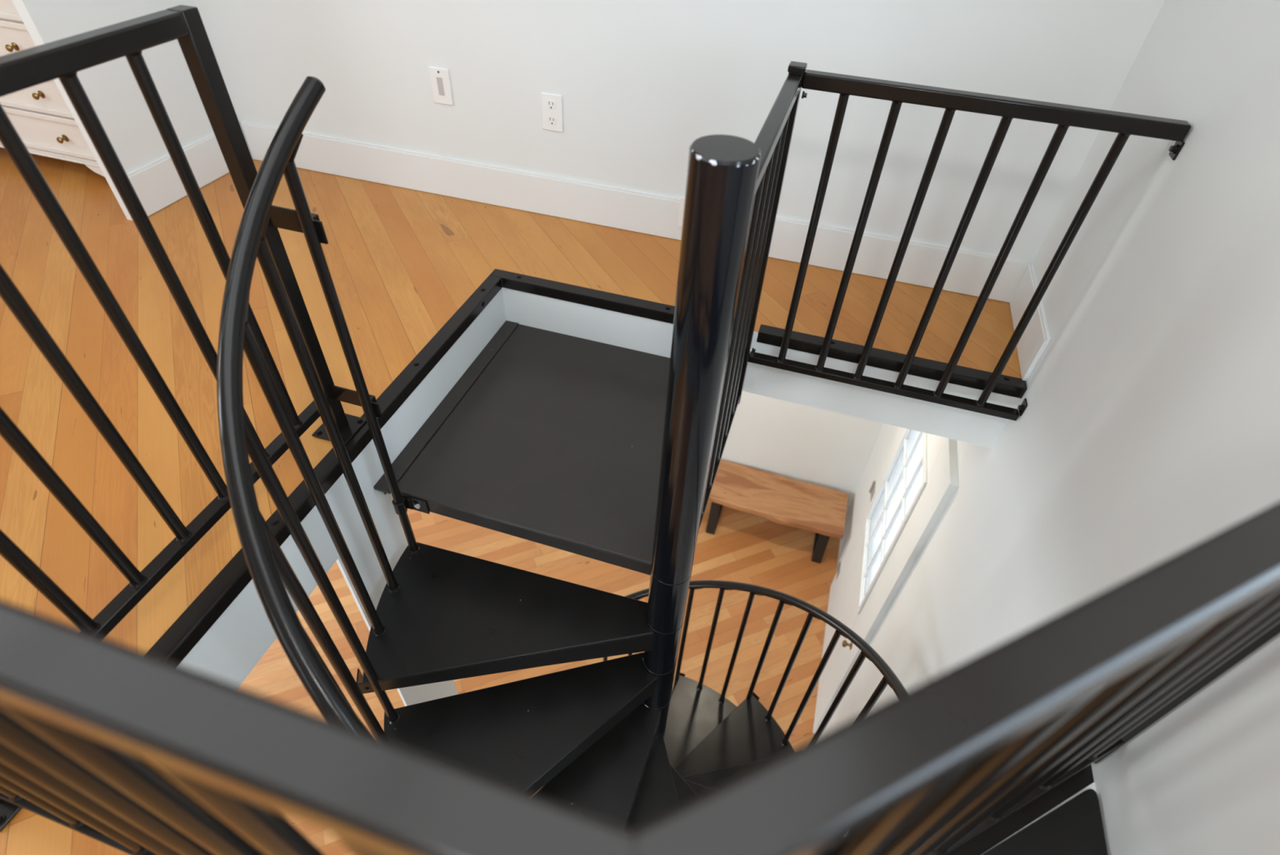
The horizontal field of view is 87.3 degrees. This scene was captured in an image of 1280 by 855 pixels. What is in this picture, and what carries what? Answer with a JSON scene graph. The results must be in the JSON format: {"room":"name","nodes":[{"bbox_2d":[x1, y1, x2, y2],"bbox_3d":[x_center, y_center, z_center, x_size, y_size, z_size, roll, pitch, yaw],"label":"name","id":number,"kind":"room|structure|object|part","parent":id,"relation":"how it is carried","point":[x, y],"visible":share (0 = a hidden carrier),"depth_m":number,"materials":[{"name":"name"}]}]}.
{"room":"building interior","nodes":[
{"label":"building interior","id":0,"kind":"room"},
{"bbox_2d":[12,0,253,220],"bbox_3d":[-1.944,-2.014,2.105,0.047,2.600,0.690,14,45,11],"label":"wall partition","id":1,"kind":"structure","parent":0,"point":[112,88],"depth_m":2.62,"materials":[{"name":"paint"}]},
{"bbox_2d":[126,124,253,216],"bbox_3d":[-1.966,-1.136,2.937,0.014,0.176,0.674,14,45,11],"label":"baseboard","id":2,"kind":"structure","parent":1,"relation":"attached to","point":[157,184],"depth_m":2.87,"materials":[{"name":"white paint"}]},
{"bbox_2d":[0,146,1026,854],"bbox_3d":[-2.147,0.364,1.714,6.123,0.282,7.285,14,45,11],"label":"floor","id":3,"kind":"structure","parent":0,"point":[402,261],"depth_m":2.37,"materials":[{"name":"brown wood"}]},
{"bbox_2d":[0,0,104,176],"bbox_3d":[-2.698,-1.687,2.852,1.245,1.030,0.481,14,45,11],"label":"dresser","id":4,"kind":"object","parent":3,"relation":"on","point":[39,113],"visible":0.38,"depth_m":2.83,"materials":[{"name":"beige paint"}]},
{"bbox_3d":[-2.751,-1.703,2.562,1.161,0.168,0.019,14,45,11],"label":"drawer","id":5,"kind":"part","parent":4,"relation":"part of","materials":[{"name":"beige paint"}]},
{"bbox_3d":[-2.455,-1.484,2.619,0.030,0.030,0.035,14,45,11],"label":"knob","id":6,"kind":"part","parent":4,"relation":"part of","materials":[{"name":"gold metal"}]},
{"bbox_3d":[-2.758,-1.576,2.685,1.161,0.168,0.019,14,45,11],"label":"drawer","id":7,"kind":"part","parent":4,"relation":"part of","materials":[{"name":"beige paint"}]},
{"bbox_3d":[-2.765,-1.450,2.808,1.161,0.168,0.019,14,45,11],"label":"drawer","id":8,"kind":"part","parent":4,"relation":"part of","materials":[{"name":"beige paint"}]},
{"bbox_3d":[-2.463,-1.357,2.742,0.030,0.030,0.035,14,45,11],"label":"knob","id":9,"kind":"part","parent":4,"relation":"part of","materials":[{"name":"gold metal"}]},
{"bbox_3d":[-2.772,-1.323,2.931,1.161,0.168,0.019,14,45,11],"label":"drawer","id":10,"kind":"part","parent":4,"relation":"part of","materials":[{"name":"beige paint"}]},
{"bbox_3d":[-2.470,-1.231,2.865,0.030,0.030,0.035,14,45,11],"label":"knob","id":11,"kind":"part","parent":4,"relation":"part of","materials":[{"name":"gold metal"}]},
{"bbox_2d":[0,4,382,637],"bbox_3d":[-0.930,-0.052,1.242,0.241,1.062,1.059,14,45,11],"label":"guard railing","id":12,"kind":"object","parent":3,"relation":"on","point":[62,59],"visible":0.7,"depth_m":1.26,"materials":[{"name":"black metal"}]},
{"bbox_3d":[-0.982,-0.410,0.872,0.038,0.038,0.985,14,45,11],"label":"rail","id":13,"kind":"part","parent":12,"relation":"part of","materials":[{"name":"black paint"}]},
{"bbox_3d":[-1.020,0.250,1.512,0.034,0.025,0.985,14,45,11],"label":"rail","id":14,"kind":"part","parent":12,"relation":"part of","materials":[{"name":"black metal"}]},
{"bbox_3d":[-0.851,-0.379,1.583,0.038,1.062,0.038,14,45,11],"label":"post","id":15,"kind":"part","parent":12,"relation":"part of","materials":[{"name":"black metal"}]},
{"bbox_2d":[0,599,637,854],"bbox_3d":[-0.615,0.426,0.768,1.242,1.062,0.110,14,45,11],"label":"guard railing","id":16,"kind":"object","parent":3,"relation":"on","point":[130,750],"visible":0.99,"depth_m":0.33,"materials":[{"name":"black metal"}]},
{"bbox_3d":[-0.597,0.728,1.046,1.168,0.025,0.034,14,45,11],"label":"rail","id":17,"kind":"part","parent":16,"relation":"part of","materials":[{"name":"black metal"}]},
{"bbox_2d":[146,274,502,664],"bbox_3d":[-0.830,0.046,1.939,0.056,0.049,1.868,14,45,11],"label":"trim","id":18,"kind":"structure","parent":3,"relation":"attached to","point":[175,644],"depth_m":1.81,"materials":[{"name":"black paint"}]},
{"bbox_2d":[490,268,675,324],"bbox_3d":[-0.105,-0.471,2.514,0.981,0.049,0.056,14,45,11],"label":"trim","id":19,"kind":"structure","parent":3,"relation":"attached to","point":[642,308],"depth_m":2.52,"materials":[{"name":"black paint"}]},
{"bbox_2d":[756,324,1026,398],"bbox_3d":[0.855,-0.235,2.326,0.899,0.049,0.056,14,45,11],"label":"trim","id":20,"kind":"structure","parent":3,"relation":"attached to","point":[966,376],"depth_m":2.31,"materials":[{"name":"black paint"}]},
{"bbox_2d":[633,501,1279,854],"bbox_3d":[0.458,0.426,0.829,1.065,1.060,0.054,-17,48,-19],"label":"guard railing","id":21,"kind":"object","parent":3,"relation":"on","point":[931,767],"visible":1,"depth_m":0.38,"materials":[{"name":"black metal"}]},
{"bbox_3d":[0.440,0.724,1.110,1.057,0.025,0.034,-16,47,-19],"label":"rail","id":22,"kind":"part","parent":21,"relation":"part of","materials":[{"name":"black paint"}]},
{"bbox_3d":[0.915,0.281,0.989,0.040,1.037,0.038,14,45,11],"label":"wall post","id":23,"kind":"part","parent":21,"relation":"part of","materials":[{"name":"black metal"}]},
{"bbox_2d":[946,764,1093,854],"bbox_3d":[0.494,0.811,1.229,1.002,0.049,0.074,-16,47,-19],"label":"trim","id":24,"kind":"structure","parent":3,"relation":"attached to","point":[1018,820],"depth_m":1.28,"materials":[{"name":"black paint"}]},
{"bbox_2d":[982,788,1107,854],"bbox_3d":[0.554,1.028,0.971,0.367,0.022,1.087,14,45,11],"label":"cover plate","id":25,"kind":"object","parent":3,"relation":"on","point":[1075,827],"visible":1,"depth_m":1.25,"materials":[{"name":"black paint"}]},
{"bbox_2d":[239,493,839,854],"bbox_3d":[-2.272,2.550,3.838,6.123,0.100,7.285,14,45,11],"label":"floor","id":26,"kind":"structure","parent":0,"point":[744,547],"depth_m":5.11,"materials":[{"name":"brown wood"}]},
{"bbox_2d":[336,493,457,706],"bbox_3d":[-0.911,1.318,3.061,0.012,2.859,0.274,14,45,11],"label":"wall","id":27,"kind":"structure","parent":26,"relation":"on","point":[387,522],"depth_m":2.21,"materials":[{"name":"paint"}]},
{"bbox_2d":[217,75,906,854],"bbox_3d":[0.035,1.021,2.513,1.858,4.125,1.838,14,45,11],"label":"spiral staircase","id":28,"kind":"structure","parent":26,"relation":"on","point":[592,449],"depth_m":2.05,"materials":[{"name":"black metal"}]},
{"bbox_2d":[697,61,807,533],"bbox_3d":[0.267,-0.262,1.859,0.044,1.162,0.826,14,45,11],"label":"guard railing","id":29,"kind":"object","parent":28,"relation":"attached to","point":[773,140],"visible":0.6,"depth_m":1.80,"materials":[{"name":"black metal"}]},
{"bbox_3d":[0.241,0.135,2.229,0.034,0.025,0.768,14,45,11],"label":"rail","id":30,"kind":"part","parent":29,"relation":"part of","materials":[{"name":"black metal"}]},
{"bbox_3d":[0.383,-0.514,2.135,0.038,1.148,0.038,14,45,11],"label":"post","id":31,"kind":"part","parent":29,"relation":"part of","materials":[{"name":"black metal"}]},
{"bbox_3d":[0.286,-0.644,1.472,0.038,0.038,0.768,14,45,11],"label":"rail","id":32,"kind":"part","parent":29,"relation":"part of","materials":[{"name":"black metal"}]},
{"bbox_2d":[705,459,848,563],"bbox_3d":[1.085,0.703,5.540,1.115,0.450,0.478,14,45,11],"label":"bench","id":33,"kind":"object","parent":26,"relation":"on","point":[821,510],"visible":0.94,"depth_m":5.37,"materials":[{"name":"brown wood"}]},
{"bbox_2d":[195,0,1164,261],"bbox_3d":[-1.409,-2.171,2.297,6.123,2.600,0.100,14,45,11],"label":"wall","id":34,"kind":"structure","parent":0,"point":[638,82],"depth_m":2.44,"materials":[{"name":"paint"}]},
{"bbox_2d":[428,66,453,105],"bbox_3d":[-0.804,-1.379,2.710,0.088,0.136,0.008,14,45,11],"label":"wall plate","id":35,"kind":"object","parent":34,"relation":"attached to","point":[439,77],"visible":1,"depth_m":2.71,"materials":[{"name":"white plastic"}]},
{"bbox_2d":[540,92,563,132],"bbox_3d":[-0.347,-1.241,2.643,0.088,0.140,0.010,14,45,11],"label":"wall outlet","id":36,"kind":"object","parent":34,"relation":"attached to","point":[551,104],"visible":1,"depth_m":2.64,"materials":[{"name":"white plastic"}]},
{"bbox_2d":[546,100,555,109],"bbox_3d":[-0.347,-1.260,2.620,0.035,0.035,0.003,14,45,11],"label":"socket","id":37,"kind":"object","parent":36,"relation":"attached to","point":[551,104],"depth_m":2.62,"materials":[{"name":"white plastic"}]},
{"bbox_2d":[547,115,555,125],"bbox_3d":[-0.349,-1.217,2.662,0.035,0.035,0.003,14,45,11],"label":"socket","id":38,"kind":"object","parent":36,"relation":"attached to","point":[551,119],"depth_m":2.66,"materials":[{"name":"white plastic"}]},
{"bbox_2d":[240,120,1033,302],"bbox_3d":[-1.475,-1.266,3.100,6.123,0.176,0.014,14,45,11],"label":"baseboard","id":39,"kind":"structure","parent":34,"relation":"attached to","point":[640,211],"depth_m":2.84,"materials":[{"name":"white paint"}]},
{"bbox_2d":[677,196,684,227],"bbox_3d":[0.208,-0.870,2.736,0.100,0.130,0.010,14,45,11],"label":"plate","id":40,"kind":"object","parent":34,"relation":"attached to","point":[682,198],"visible":0.17,"depth_m":2.74,"materials":[{"name":"white plastic"}]},
{"bbox_2d":[720,391,883,512],"bbox_3d":[-1.116,-0.899,5.402,6.123,2.959,0.100,14,45,11],"label":"wall","id":41,"kind":"structure","parent":0,"point":[797,442],"depth_m":5.27,"materials":[{"name":"paint"}]},
{"bbox_2d":[821,0,1279,854],"bbox_3d":[0.841,1.187,1.300,0.120,5.841,7.405,14,45,11],"label":"wall","id":42,"kind":"structure","parent":0,"point":[1148,429],"depth_m":1.50,"materials":[{"name":"paint"}]},
{"bbox_2d":[812,426,959,733],"bbox_3d":[1.381,0.743,4.008,0.108,2.531,1.195,14,45,11],"label":"door","id":43,"kind":"structure","parent":42,"relation":"in","point":[917,480],"depth_m":3.71,"materials":[{"name":"paint"}]},
{"bbox_3d":[1.203,1.260,3.896,0.053,0.046,0.046,14,45,11],"label":"knob","id":44,"kind":"part","parent":43,"relation":"part of","materials":[{"name":"gold metal"}]},
{"bbox_3d":[1.400,0.423,3.741,0.012,1.160,0.745,14,45,11],"label":"glazing frame","id":45,"kind":"part","parent":43,"relation":"part of","materials":[{"name":"white paint"}]},
{"bbox_2d":[747,69,1191,420],"bbox_3d":[0.845,-0.480,1.993,0.912,0.954,0.038,14,45,11],"label":"guard railing","id":46,"kind":"object","parent":42,"relation":"attached to","point":[1126,124],"visible":0.99,"depth_m":1.83,"materials":[{"name":"black metal"}]},
{"bbox_3d":[0.824,-0.148,2.317,0.907,0.025,0.034,14,45,11],"label":"rail","id":47,"kind":"part","parent":46,"relation":"part of","materials":[{"name":"black metal"}]},
{"bbox_3d":[0.861,-0.809,1.675,0.907,0.038,0.038,14,45,11],"label":"rail","id":48,"kind":"part","parent":46,"relation":"part of","materials":[{"name":"black paint"}]},
{"bbox_3d":[1.260,-0.067,2.206,0.005,0.048,0.038,14,45,11],"label":"wall plate","id":49,"kind":"part","parent":46,"relation":"part of","materials":[{"name":"black paint"}]},
{"bbox_3d":[1.295,-0.673,1.618,0.005,0.042,0.038,14,45,11],"label":"wall plate","id":50,"kind":"part","parent":46,"relation":"part of","materials":[{"name":"black paint"}]},
{"bbox_2d":[1009,262,1050,380],"bbox_3d":[1.363,-0.381,2.355,0.014,0.176,0.494,14,45,11],"label":"baseboard","id":51,"kind":"structure","parent":42,"relation":"attached to","point":[1036,336],"depth_m":2.29,"materials":[{"name":"white paint"}]},
{"bbox_2d":[981,782,1096,854],"bbox_3d":[0.542,0.821,1.195,0.807,0.005,0.022,-16,47,-19],"label":"trim","id":52,"kind":"structure","parent":42,"relation":"attached to","point":[1092,785],"depth_m":1.30,"materials":[{"name":"white paint"}]}
]}

